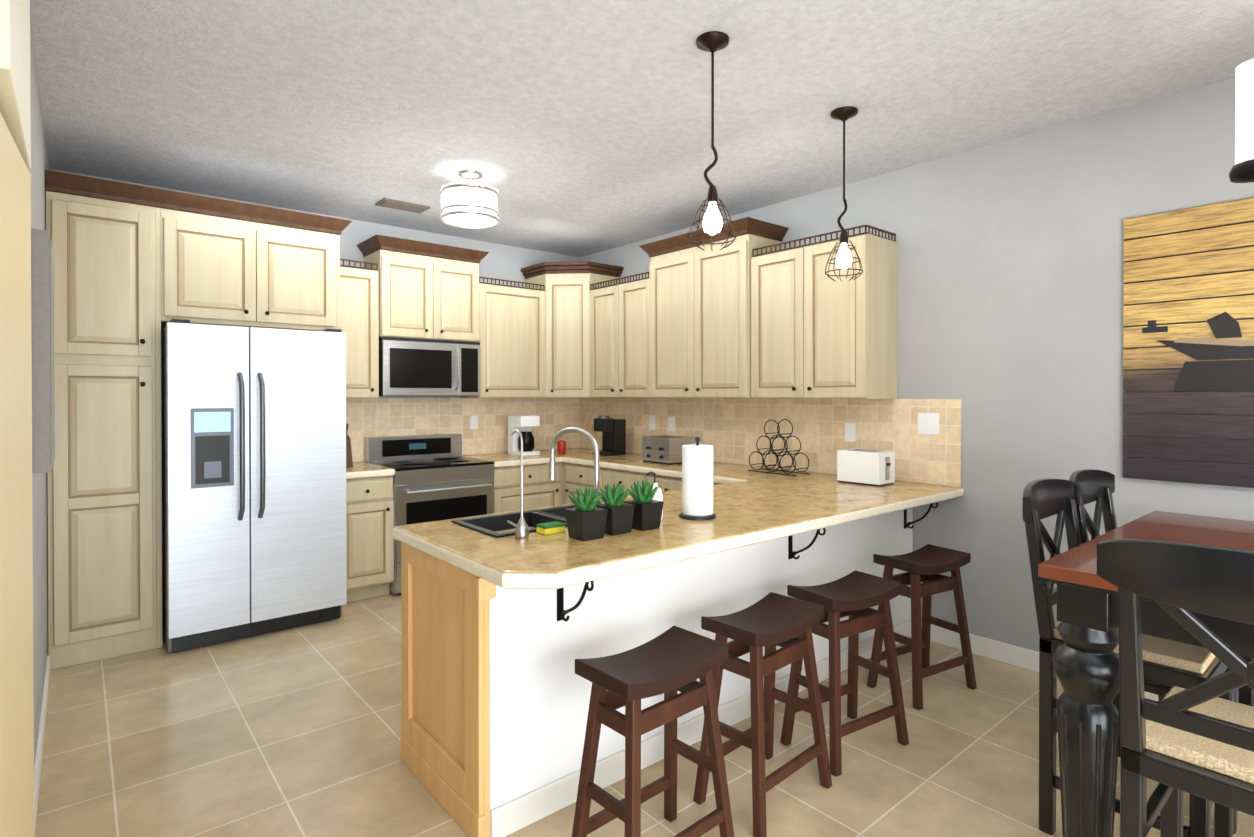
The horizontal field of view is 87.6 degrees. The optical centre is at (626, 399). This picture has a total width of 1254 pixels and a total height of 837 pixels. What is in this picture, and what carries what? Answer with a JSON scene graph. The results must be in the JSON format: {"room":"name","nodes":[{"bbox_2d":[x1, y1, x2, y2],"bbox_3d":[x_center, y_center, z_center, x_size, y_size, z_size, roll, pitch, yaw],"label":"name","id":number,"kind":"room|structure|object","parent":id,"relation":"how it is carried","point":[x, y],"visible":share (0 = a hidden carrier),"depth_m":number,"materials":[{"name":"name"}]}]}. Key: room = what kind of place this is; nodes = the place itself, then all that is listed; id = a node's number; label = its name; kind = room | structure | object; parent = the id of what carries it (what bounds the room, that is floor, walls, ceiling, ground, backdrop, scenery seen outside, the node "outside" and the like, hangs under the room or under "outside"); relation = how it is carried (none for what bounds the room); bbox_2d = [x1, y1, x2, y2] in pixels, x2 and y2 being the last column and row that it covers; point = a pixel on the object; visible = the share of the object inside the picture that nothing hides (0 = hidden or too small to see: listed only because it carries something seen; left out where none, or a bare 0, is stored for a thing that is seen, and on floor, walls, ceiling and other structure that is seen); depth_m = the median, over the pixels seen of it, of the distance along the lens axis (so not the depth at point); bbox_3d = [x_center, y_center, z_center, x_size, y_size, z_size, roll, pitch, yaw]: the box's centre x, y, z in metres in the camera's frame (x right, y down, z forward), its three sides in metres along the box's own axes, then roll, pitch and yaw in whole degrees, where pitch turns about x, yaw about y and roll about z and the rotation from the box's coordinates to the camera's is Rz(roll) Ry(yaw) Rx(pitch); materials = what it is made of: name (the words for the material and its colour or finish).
{"room":"kitchen","nodes":[
{"label":"kitchen","id":0,"kind":"room"},
{"bbox_2d":[28,18,48,761],"bbox_3d":[-2.619,0.014,2.812,0.150,2.715,2.530,0,0,-40],"label":"wall","id":1,"kind":"structure","parent":0,"point":[39,162],"depth_m":2.64,"materials":[{"name":"paint"}]},
{"bbox_2d":[0,0,33,836],"bbox_3d":[-1.474,0.022,1.520,0.152,2.715,0.922,0,0,-37],"label":"door frame","id":2,"kind":"structure","parent":1,"relation":"attached to","point":[16,695],"depth_m":1.62,"materials":[{"name":"beige wood"}]},
{"bbox_2d":[34,656,49,835],"bbox_3d":[-2.306,1.323,2.574,0.012,0.100,1.750,0,0,-40],"label":"baseboard","id":3,"kind":"structure","parent":1,"relation":"attached to","point":[41,730],"depth_m":2.49,"materials":[{"name":"white wood"}]},
{"bbox_2d":[31,228,54,473],"bbox_3d":[-1.920,-0.150,2.144,0.058,0.750,0.350,0,0,-40],"label":"electrical panel","id":4,"kind":"object","parent":1,"relation":"attached to","point":[42,340],"visible":0.9,"depth_m":2.02,"materials":[{"name":"grey metal"}]},
{"bbox_2d":[49,169,579,461],"bbox_3d":[-2.972,0.005,4.234,6.700,2.715,0.100,0,0,-40],"label":"wall","id":5,"kind":"structure","parent":0,"point":[502,262],"depth_m":5.42,"materials":[{"name":"paint"}]},
{"bbox_2d":[165,202,340,330],"bbox_3d":[-2.428,-0.759,4.149,0.920,0.642,0.717,0,0,-40],"label":"upper cabinet","id":6,"kind":"object","parent":5,"relation":"attached to","point":[223,267],"depth_m":3.85,"materials":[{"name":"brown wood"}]},
{"bbox_2d":[340,262,379,397],"bbox_3d":[-2.035,-0.475,4.721,0.372,0.928,0.347,0,0,-40],"label":"upper cabinet","id":7,"kind":"object","parent":5,"relation":"attached to","point":[359,288],"depth_m":4.63,"materials":[{"name":"brown wood"}]},
{"bbox_2d":[360,242,483,341],"bbox_3d":[-1.583,-0.781,5.080,0.776,0.648,0.377,0,0,-40],"label":"upper cabinet","id":8,"kind":"object","parent":5,"relation":"attached to","point":[394,287],"depth_m":4.91,"materials":[{"name":"brown wood"}]},
{"bbox_2d":[379,337,479,395],"bbox_3d":[-1.560,-0.239,5.055,0.764,0.423,0.449,0,0,-40],"label":"microwave","id":9,"kind":"object","parent":8,"relation":"attached to","point":[415,367],"visible":0.98,"depth_m":4.89,"materials":[{"name":"silver metal"}]},
{"bbox_2d":[346,398,579,461],"bbox_3d":[-1.368,0.226,5.509,2.400,0.480,0.010,0,0,-40],"label":"backsplash","id":10,"kind":"structure","parent":5,"relation":"attached to","point":[373,417],"depth_m":5.50,"materials":[{"name":"beige tile"}]},
{"bbox_2d":[470,416,477,428],"bbox_3d":[-1.299,0.194,5.556,0.070,0.115,0.006,0,0,-40],"label":"outlet","id":11,"kind":"object","parent":10,"relation":"attached to","point":[473,419],"depth_m":5.55,"materials":[{"name":"white plastic"}]},
{"bbox_2d":[459,282,545,397],"bbox_3d":[-1.049,-0.480,5.550,0.636,0.928,0.347,0,0,-40],"label":"upper cabinet","id":12,"kind":"object","parent":5,"relation":"attached to","point":[512,351],"depth_m":5.42,"materials":[{"name":"brown wood"}]},
{"bbox_2d":[30,0,1253,256],"bbox_3d":[-0.076,-1.381,0.780,6.700,0.100,9.100,0,0,-40],"label":"ceiling","id":13,"kind":"structure","parent":0,"point":[578,128],"depth_m":2.85,"materials":[{"name":"paint"}]},
{"bbox_2d":[375,198,429,213],"bbox_3d":[-1.560,-1.346,4.550,0.320,0.016,0.180,0,0,-40],"label":"ceiling vent","id":14,"kind":"object","parent":13,"relation":"in","point":[401,205],"visible":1,"depth_m":4.52,"materials":[{"name":"brown metal"}]},
{"bbox_2d":[441,169,498,228],"bbox_3d":[-0.933,-1.206,3.899,0.336,0.288,0.340,0,0,-40],"label":"kitchen ceiling light","id":15,"kind":"object","parent":13,"relation":"attached to","point":[471,203],"visible":1,"depth_m":3.79,"materials":[{"name":"white glass"}]},
{"bbox_2d":[689,31,735,250],"bbox_3d":[0.320,-0.953,2.442,0.174,0.776,0.174,0,0,-40],"label":"pendant light","id":16,"kind":"object","parent":13,"relation":"hanging from","point":[712,42],"visible":0.98,"depth_m":2.43,"materials":[{"name":"brown metal"}]},
{"bbox_2d":[825,106,862,281],"bbox_3d":[1.015,-0.952,3.059,0.174,0.786,0.174,0,0,-40],"label":"pendant light","id":17,"kind":"object","parent":13,"relation":"hanging from","point":[843,258],"visible":1,"depth_m":3.04,"materials":[{"name":"brown metal"}]},
{"bbox_2d":[1229,59,1253,182],"bbox_3d":[2.048,-0.994,1.727,0.702,0.684,0.678,0,0,-40],"label":"dining chandelier","id":18,"kind":"object","parent":13,"relation":"hanging from","point":[1242,170],"visible":1,"depth_m":1.93,"materials":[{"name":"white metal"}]},
{"bbox_2d":[34,591,1253,836],"bbox_3d":[-0.076,1.434,0.798,6.700,0.100,9.100,0,0,-40],"label":"floor","id":19,"kind":"structure","parent":0,"point":[294,731],"depth_m":2.51,"materials":[{"name":"tile"}]},
{"bbox_2d":[45,182,164,669],"bbox_3d":[-2.961,0.144,3.707,0.472,2.442,0.717,0,0,-40],"label":"tall cabinet","id":20,"kind":"object","parent":19,"relation":"on","point":[137,268],"depth_m":3.43,"materials":[{"name":"brown wood"}]},
{"bbox_2d":[161,319,346,651],"bbox_3d":[-2.326,0.460,4.036,0.900,1.783,0.957,0,0,-40],"label":"fridge","id":21,"kind":"object","parent":19,"relation":"on","point":[253,481],"visible":1,"depth_m":3.69,"materials":[{"name":"silver metal"}]},
{"bbox_2d":[346,476,393,601],"bbox_3d":[-1.946,0.943,4.623,0.371,0.834,0.627,0,0,-40],"label":"base cabinet","id":22,"kind":"object","parent":19,"relation":"on","point":[369,538],"depth_m":4.41,"materials":[{"name":"brown wood"}]},
{"bbox_2d":[346,462,394,479],"bbox_3d":[-1.937,0.497,4.614,0.370,0.050,0.646,0,0,-40],"label":"countertop","id":23,"kind":"structure","parent":22,"relation":"on","point":[359,469],"depth_m":4.43,"materials":[{"name":"stone"}]},
{"bbox_2d":[346,424,352,466],"bbox_3d":[-2.016,0.320,4.622,0.100,0.302,0.179,0,0,-40],"label":"knife block","id":24,"kind":"object","parent":23,"relation":"on","point":[349,462],"visible":0.19,"depth_m":4.60,"materials":[{"name":"brown wood"}]},
{"bbox_2d":[365,433,493,594],"bbox_3d":[-1.476,0.822,4.946,0.756,1.073,0.702,0,0,-40],"label":"range","id":25,"kind":"object","parent":19,"relation":"on","point":[437,477],"visible":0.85,"depth_m":4.80,"materials":[{"name":"silver metal"}]},
{"bbox_2d":[404,518,603,833],"bbox_3d":[-0.478,0.956,2.478,0.491,0.833,0.555,0,0,-40],"label":"base cabinet","id":26,"kind":"object","parent":19,"relation":"on","point":[496,691],"depth_m":2.17,"materials":[{"name":"brown wood"}]},
{"bbox_2d":[398,517,481,539],"bbox_3d":[-0.639,0.511,2.376,0.236,0.050,0.300,0,0,-40],"label":"countertop","id":27,"kind":"structure","parent":26,"relation":"on","point":[442,529],"depth_m":2.43,"materials":[{"name":"stone"}]},
{"bbox_2d":[493,462,561,512],"bbox_3d":[-0.982,0.938,5.433,0.618,0.834,0.627,0,0,-40],"label":"base cabinet","id":28,"kind":"object","parent":19,"relation":"on","point":[538,491],"depth_m":5.18,"materials":[{"name":"brown wood"}]},
{"bbox_2d":[562,462,563,504],"bbox_3d":[-0.520,0.936,5.822,0.705,0.834,0.627,0,0,-40],"label":"base cabinet","id":29,"kind":"object","parent":19,"relation":"on","point":[562,462],"depth_m":5.43,"materials":[{"name":"brown wood"}]},
{"bbox_2d":[462,452,557,467],"bbox_3d":[-0.986,0.492,5.410,0.590,0.050,0.651,0,0,-40],"label":"countertop","id":30,"kind":"structure","parent":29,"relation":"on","point":[500,459],"depth_m":5.25,"materials":[{"name":"stone"}]},
{"bbox_2d":[508,415,539,455],"bbox_3d":[-0.882,0.300,5.545,0.196,0.330,0.226,0,0,-40],"label":"coffee maker","id":31,"kind":"object","parent":30,"relation":"on","point":[523,424],"visible":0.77,"depth_m":5.49,"materials":[{"name":"white plastic"}]},
{"bbox_2d":[539,448,963,507],"bbox_3d":[0.435,0.496,4.704,0.676,0.050,3.561,0,0,-40],"label":"countertop","id":32,"kind":"structure","parent":29,"relation":"on","point":[920,494],"depth_m":4.15,"materials":[{"name":"stone"}]},
{"bbox_2d":[557,440,565,453],"bbox_3d":[-0.564,0.407,5.646,0.076,0.115,0.074,0,0,-40],"label":"canister","id":33,"kind":"object","parent":32,"relation":"on","point":[561,446],"visible":1,"depth_m":5.61,"materials":[{"name":"red plastic"}]},
{"bbox_2d":[593,416,625,455],"bbox_3d":[-0.149,0.301,5.524,0.220,0.330,0.180,0,0,-40],"label":"coffee maker","id":34,"kind":"object","parent":32,"relation":"on","point":[612,430],"visible":0.98,"depth_m":5.48,"materials":[{"name":"black plastic"}]},
{"bbox_2d":[642,435,694,464],"bbox_3d":[0.304,0.374,4.912,0.275,0.192,0.300,0,0,-40],"label":"toaster","id":35,"kind":"object","parent":32,"relation":"on","point":[665,449],"visible":0.98,"depth_m":4.80,"materials":[{"name":"silver metal"}]},
{"bbox_2d":[748,419,809,475],"bbox_3d":[0.982,0.300,4.241,0.148,0.347,0.380,0,0,-40],"label":"wine rack","id":36,"kind":"object","parent":32,"relation":"on","point":[775,453],"visible":1,"depth_m":4.23,"materials":[{"name":"black metal"}]},
{"bbox_2d":[837,449,894,486],"bbox_3d":[1.369,0.384,3.734,0.170,0.186,0.275,0,0,-40],"label":"toaster","id":37,"kind":"object","parent":32,"relation":"on","point":[867,467],"visible":1,"depth_m":3.67,"materials":[{"name":"white plastic"}]},
{"bbox_2d":[564,463,593,503],"bbox_3d":[-0.108,0.938,5.391,0.627,0.834,0.598,0,0,-40],"label":"base cabinet","id":38,"kind":"object","parent":19,"relation":"on","point":[576,476],"depth_m":5.27,"materials":[{"name":"brown wood"}]},
{"bbox_2d":[599,467,635,499],"bbox_3d":[0.204,0.941,5.021,0.627,0.834,0.611,0,0,-40],"label":"base cabinet","id":39,"kind":"object","parent":19,"relation":"on","point":[606,476],"depth_m":4.88,"materials":[{"name":"brown wood"}]},
{"bbox_2d":[524,514,739,757],"bbox_3d":[-0.038,0.954,2.848,0.901,0.833,0.555,0,0,-40],"label":"base cabinet","id":40,"kind":"object","parent":19,"relation":"on","point":[640,605],"depth_m":2.53,"materials":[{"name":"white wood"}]},
{"bbox_2d":[392,476,909,588],"bbox_3d":[0.202,0.508,2.823,2.100,0.050,0.981,0,0,-40],"label":"countertop","id":41,"kind":"structure","parent":40,"relation":"on","point":[751,507],"depth_m":2.32,"materials":[{"name":"stone"}]},
{"bbox_2d":[507,430,528,538],"bbox_3d":[-0.400,0.296,2.313,0.088,0.380,0.097,0,0,-40],"label":"tap","id":42,"kind":"object","parent":41,"relation":"on","point":[521,530],"visible":1,"depth_m":2.30,"materials":[{"name":"silver metal"}]},
{"bbox_2d":[536,521,564,534],"bbox_3d":[-0.278,0.469,2.392,0.090,0.032,0.060,0,0,-40],"label":"sponge","id":43,"kind":"object","parent":41,"relation":"on","point":[547,528],"visible":1,"depth_m":2.37,"materials":[{"name":"yellow"}]},
{"bbox_2d":[548,427,603,503],"bbox_3d":[-0.185,0.296,2.587,0.140,0.376,0.276,0,0,-40],"label":"faucet","id":44,"kind":"object","parent":41,"relation":"on","point":[552,474],"visible":0.58,"depth_m":2.56,"materials":[{"name":"silver metal"}]},
{"bbox_2d":[565,483,620,540],"bbox_3d":[-0.137,0.396,2.300,0.117,0.178,0.125,0,0,-40],"label":"succulent","id":45,"kind":"object","parent":41,"relation":"on","point":[588,517],"depth_m":2.29,"materials":[{"name":"black ceramic"}]},
{"bbox_2d":[621,481,640,533],"bbox_3d":[-0.040,0.396,2.395,0.117,0.178,0.125,0,0,-40],"label":"succulent","id":46,"kind":"object","parent":41,"relation":"on","point":[630,509],"depth_m":2.41,"materials":[{"name":"black ceramic"}]},
{"bbox_2d":[641,480,663,530],"bbox_3d":[0.069,0.395,2.474,0.117,0.178,0.125,0,0,-40],"label":"succulent","id":47,"kind":"object","parent":41,"relation":"on","point":[651,510],"depth_m":2.44,"materials":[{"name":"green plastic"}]},
{"bbox_2d":[646,471,662,520],"bbox_3d":[0.106,0.386,2.626,0.066,0.195,0.080,0,0,-40],"label":"soap dispenser","id":48,"kind":"object","parent":41,"relation":"on","point":[658,495],"visible":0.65,"depth_m":2.61,"materials":[{"name":"white plastic"}]},
{"bbox_2d":[679,437,715,519],"bbox_3d":[0.291,0.318,2.693,0.150,0.331,0.150,0,0,-40],"label":"paper towel","id":49,"kind":"object","parent":41,"relation":"on","point":[697,480],"visible":1,"depth_m":2.64,"materials":[{"name":"white paper"}]},
{"bbox_2d":[491,619,910,836],"bbox_3d":[0.618,1.321,2.907,2.717,0.100,0.012,0,0,-40],"label":"baseboard","id":50,"kind":"structure","parent":40,"relation":"attached to","point":[521,812],"depth_m":2.35,"materials":[{"name":"white wood"}]},
{"bbox_2d":[572,626,734,836],"bbox_3d":[0.078,1.058,1.918,0.432,0.639,0.282,0,0,-42],"label":"stool","id":51,"kind":"object","parent":19,"relation":"on","point":[670,662],"visible":1,"depth_m":1.87,"materials":[{"name":"brown wood"}]},
{"bbox_2d":[636,472,681,491],"bbox_3d":[0.519,0.943,4.646,0.627,0.834,0.611,0,0,-40],"label":"base cabinet","id":52,"kind":"object","parent":19,"relation":"on","point":[665,483],"depth_m":4.48,"materials":[{"name":"brown wood"}]},
{"bbox_2d":[693,592,831,836],"bbox_3d":[0.478,1.055,2.281,0.432,0.639,0.282,0,0,-43],"label":"stool","id":53,"kind":"object","parent":19,"relation":"on","point":[770,621],"visible":0.88,"depth_m":2.23,"materials":[{"name":"brown wood"}]},
{"bbox_2d":[740,534,799,695],"bbox_3d":[0.429,0.952,3.241,0.561,0.833,0.555,0,0,-40],"label":"base cabinet","id":54,"kind":"object","parent":19,"relation":"on","point":[765,567],"depth_m":2.91,"materials":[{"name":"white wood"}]},
{"bbox_2d":[800,524,843,667],"bbox_3d":[0.746,0.950,3.508,0.511,0.833,0.555,0,0,-40],"label":"base cabinet","id":55,"kind":"object","parent":19,"relation":"on","point":[821,563],"depth_m":3.20,"materials":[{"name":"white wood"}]},
{"bbox_2d":[780,570,908,776],"bbox_3d":[0.869,1.053,2.609,0.432,0.639,0.282,0,0,-32],"label":"stool","id":56,"kind":"object","parent":19,"relation":"on","point":[855,596],"visible":0.92,"depth_m":2.58,"materials":[{"name":"brown wood"}]},
{"bbox_2d":[867,544,976,709],"bbox_3d":[1.402,1.050,3.109,0.432,0.639,0.282,0,0,-30],"label":"stool","id":57,"kind":"object","parent":19,"relation":"on","point":[927,564],"visible":0.92,"depth_m":3.09,"materials":[{"name":"brown wood"}]},
{"bbox_2d":[1023,478,1233,836],"bbox_3d":[1.578,0.831,2.090,0.480,1.106,0.486,0,0,-40],"label":"chair","id":58,"kind":"object","parent":19,"relation":"on","point":[1169,663],"visible":0.46,"depth_m":2.07,"materials":[{"name":"black paint"}]},
{"bbox_2d":[1038,511,1253,836],"bbox_3d":[2.098,0.920,1.760,1.330,0.915,1.340,0,0,-40],"label":"dining table","id":59,"kind":"object","parent":19,"relation":"on","point":[1085,658],"visible":0.56,"depth_m":1.79,"materials":[{"name":"brown wood"}]},
{"bbox_2d":[1069,469,1253,833],"bbox_3d":[1.922,0.829,2.380,0.480,1.106,0.486,0,0,-40],"label":"chair","id":60,"kind":"object","parent":19,"relation":"on","point":[1098,486],"visible":0.17,"depth_m":2.56,"materials":[{"name":"black paint"}]},
{"bbox_2d":[1097,539,1253,836],"bbox_3d":[1.339,0.835,1.383,0.486,1.106,0.480,0,0,-40],"label":"chair","id":61,"kind":"object","parent":19,"relation":"on","point":[1195,740],"visible":1,"depth_m":1.35,"materials":[{"name":"black paint"}]},
{"bbox_2d":[580,77,1253,651],"bbox_3d":[2.482,0.013,2.874,0.100,2.715,9.000,0,0,-40],"label":"wall","id":62,"kind":"structure","parent":0,"point":[1010,293],"depth_m":3.34,"materials":[{"name":"paint"}]},
{"bbox_2d":[521,261,622,397],"bbox_3d":[-0.492,-0.595,5.817,0.655,1.155,0.655,0,0,-40],"label":"upper cabinet","id":63,"kind":"object","parent":62,"relation":"attached to","point":[567,286],"visible":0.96,"depth_m":5.61,"materials":[{"name":"beige wood"}]},
{"bbox_2d":[589,277,640,397],"bbox_3d":[0.063,-0.479,5.397,0.347,0.928,0.796,0,0,-40],"label":"upper cabinet","id":64,"kind":"object","parent":62,"relation":"attached to","point":[614,311],"depth_m":5.31,"materials":[{"name":"brown wood"}]},
{"bbox_2d":[641,225,792,398],"bbox_3d":[0.614,-0.557,4.717,0.377,1.092,1.081,0,0,-40],"label":"upper cabinet","id":65,"kind":"object","parent":62,"relation":"attached to","point":[754,310],"depth_m":4.53,"materials":[{"name":"brown wood"}]},
{"bbox_2d":[580,398,961,486],"bbox_3d":[0.687,0.229,4.922,0.010,0.480,3.533,0,0,-40],"label":"backsplash","id":66,"kind":"structure","parent":62,"relation":"attached to","point":[730,430],"depth_m":4.34,"materials":[{"name":"beige tile"}]},
{"bbox_2d":[649,416,654,429],"bbox_3d":[0.212,0.194,5.474,0.006,0.115,0.070,0,0,-40],"label":"outlet","id":67,"kind":"object","parent":66,"relation":"attached to","point":[651,418],"depth_m":5.47,"materials":[{"name":"white plastic"}]},
{"bbox_2d":[668,417,674,430],"bbox_3d":[0.360,0.196,5.298,0.006,0.115,0.070,0,0,-40],"label":"outlet","id":68,"kind":"object","parent":66,"relation":"attached to","point":[671,420],"depth_m":5.29,"materials":[{"name":"white plastic"}]},
{"bbox_2d":[845,423,854,441],"bbox_3d":[1.390,0.203,4.073,0.006,0.115,0.070,0,0,-40],"label":"outlet","id":69,"kind":"object","parent":66,"relation":"attached to","point":[849,427],"depth_m":4.07,"materials":[{"name":"white plastic"}]},
{"bbox_2d":[917,413,938,434],"bbox_3d":[1.705,0.135,3.698,0.007,0.120,0.124,0,0,-40],"label":"outlet","id":70,"kind":"object","parent":66,"relation":"attached to","point":[927,423],"depth_m":3.70,"materials":[{"name":"white plastic"}]},
{"bbox_2d":[757,229,897,398],"bbox_3d":[1.196,-0.471,4.049,0.347,0.928,0.818,0,0,-40],"label":"upper cabinet","id":71,"kind":"object","parent":62,"relation":"attached to","point":[819,337],"depth_m":3.83,"materials":[{"name":"brown wood"}]},
{"bbox_2d":[921,621,1158,700],"bbox_3d":[3.464,1.329,1.624,0.012,0.100,5.610,0,0,-40],"label":"baseboard","id":72,"kind":"structure","parent":62,"relation":"attached to","point":[1007,653],"depth_m":3.44,"materials":[{"name":"white"}]},
{"bbox_2d":[1123,197,1253,487],"bbox_3d":[2.767,-0.231,2.433,0.027,1.187,1.500,0,0,-40],"label":"painting","id":73,"kind":"object","parent":62,"relation":"attached to","point":[1211,348],"visible":0.96,"depth_m":2.82,"materials":[{"name":"brown wood"}]}
]}

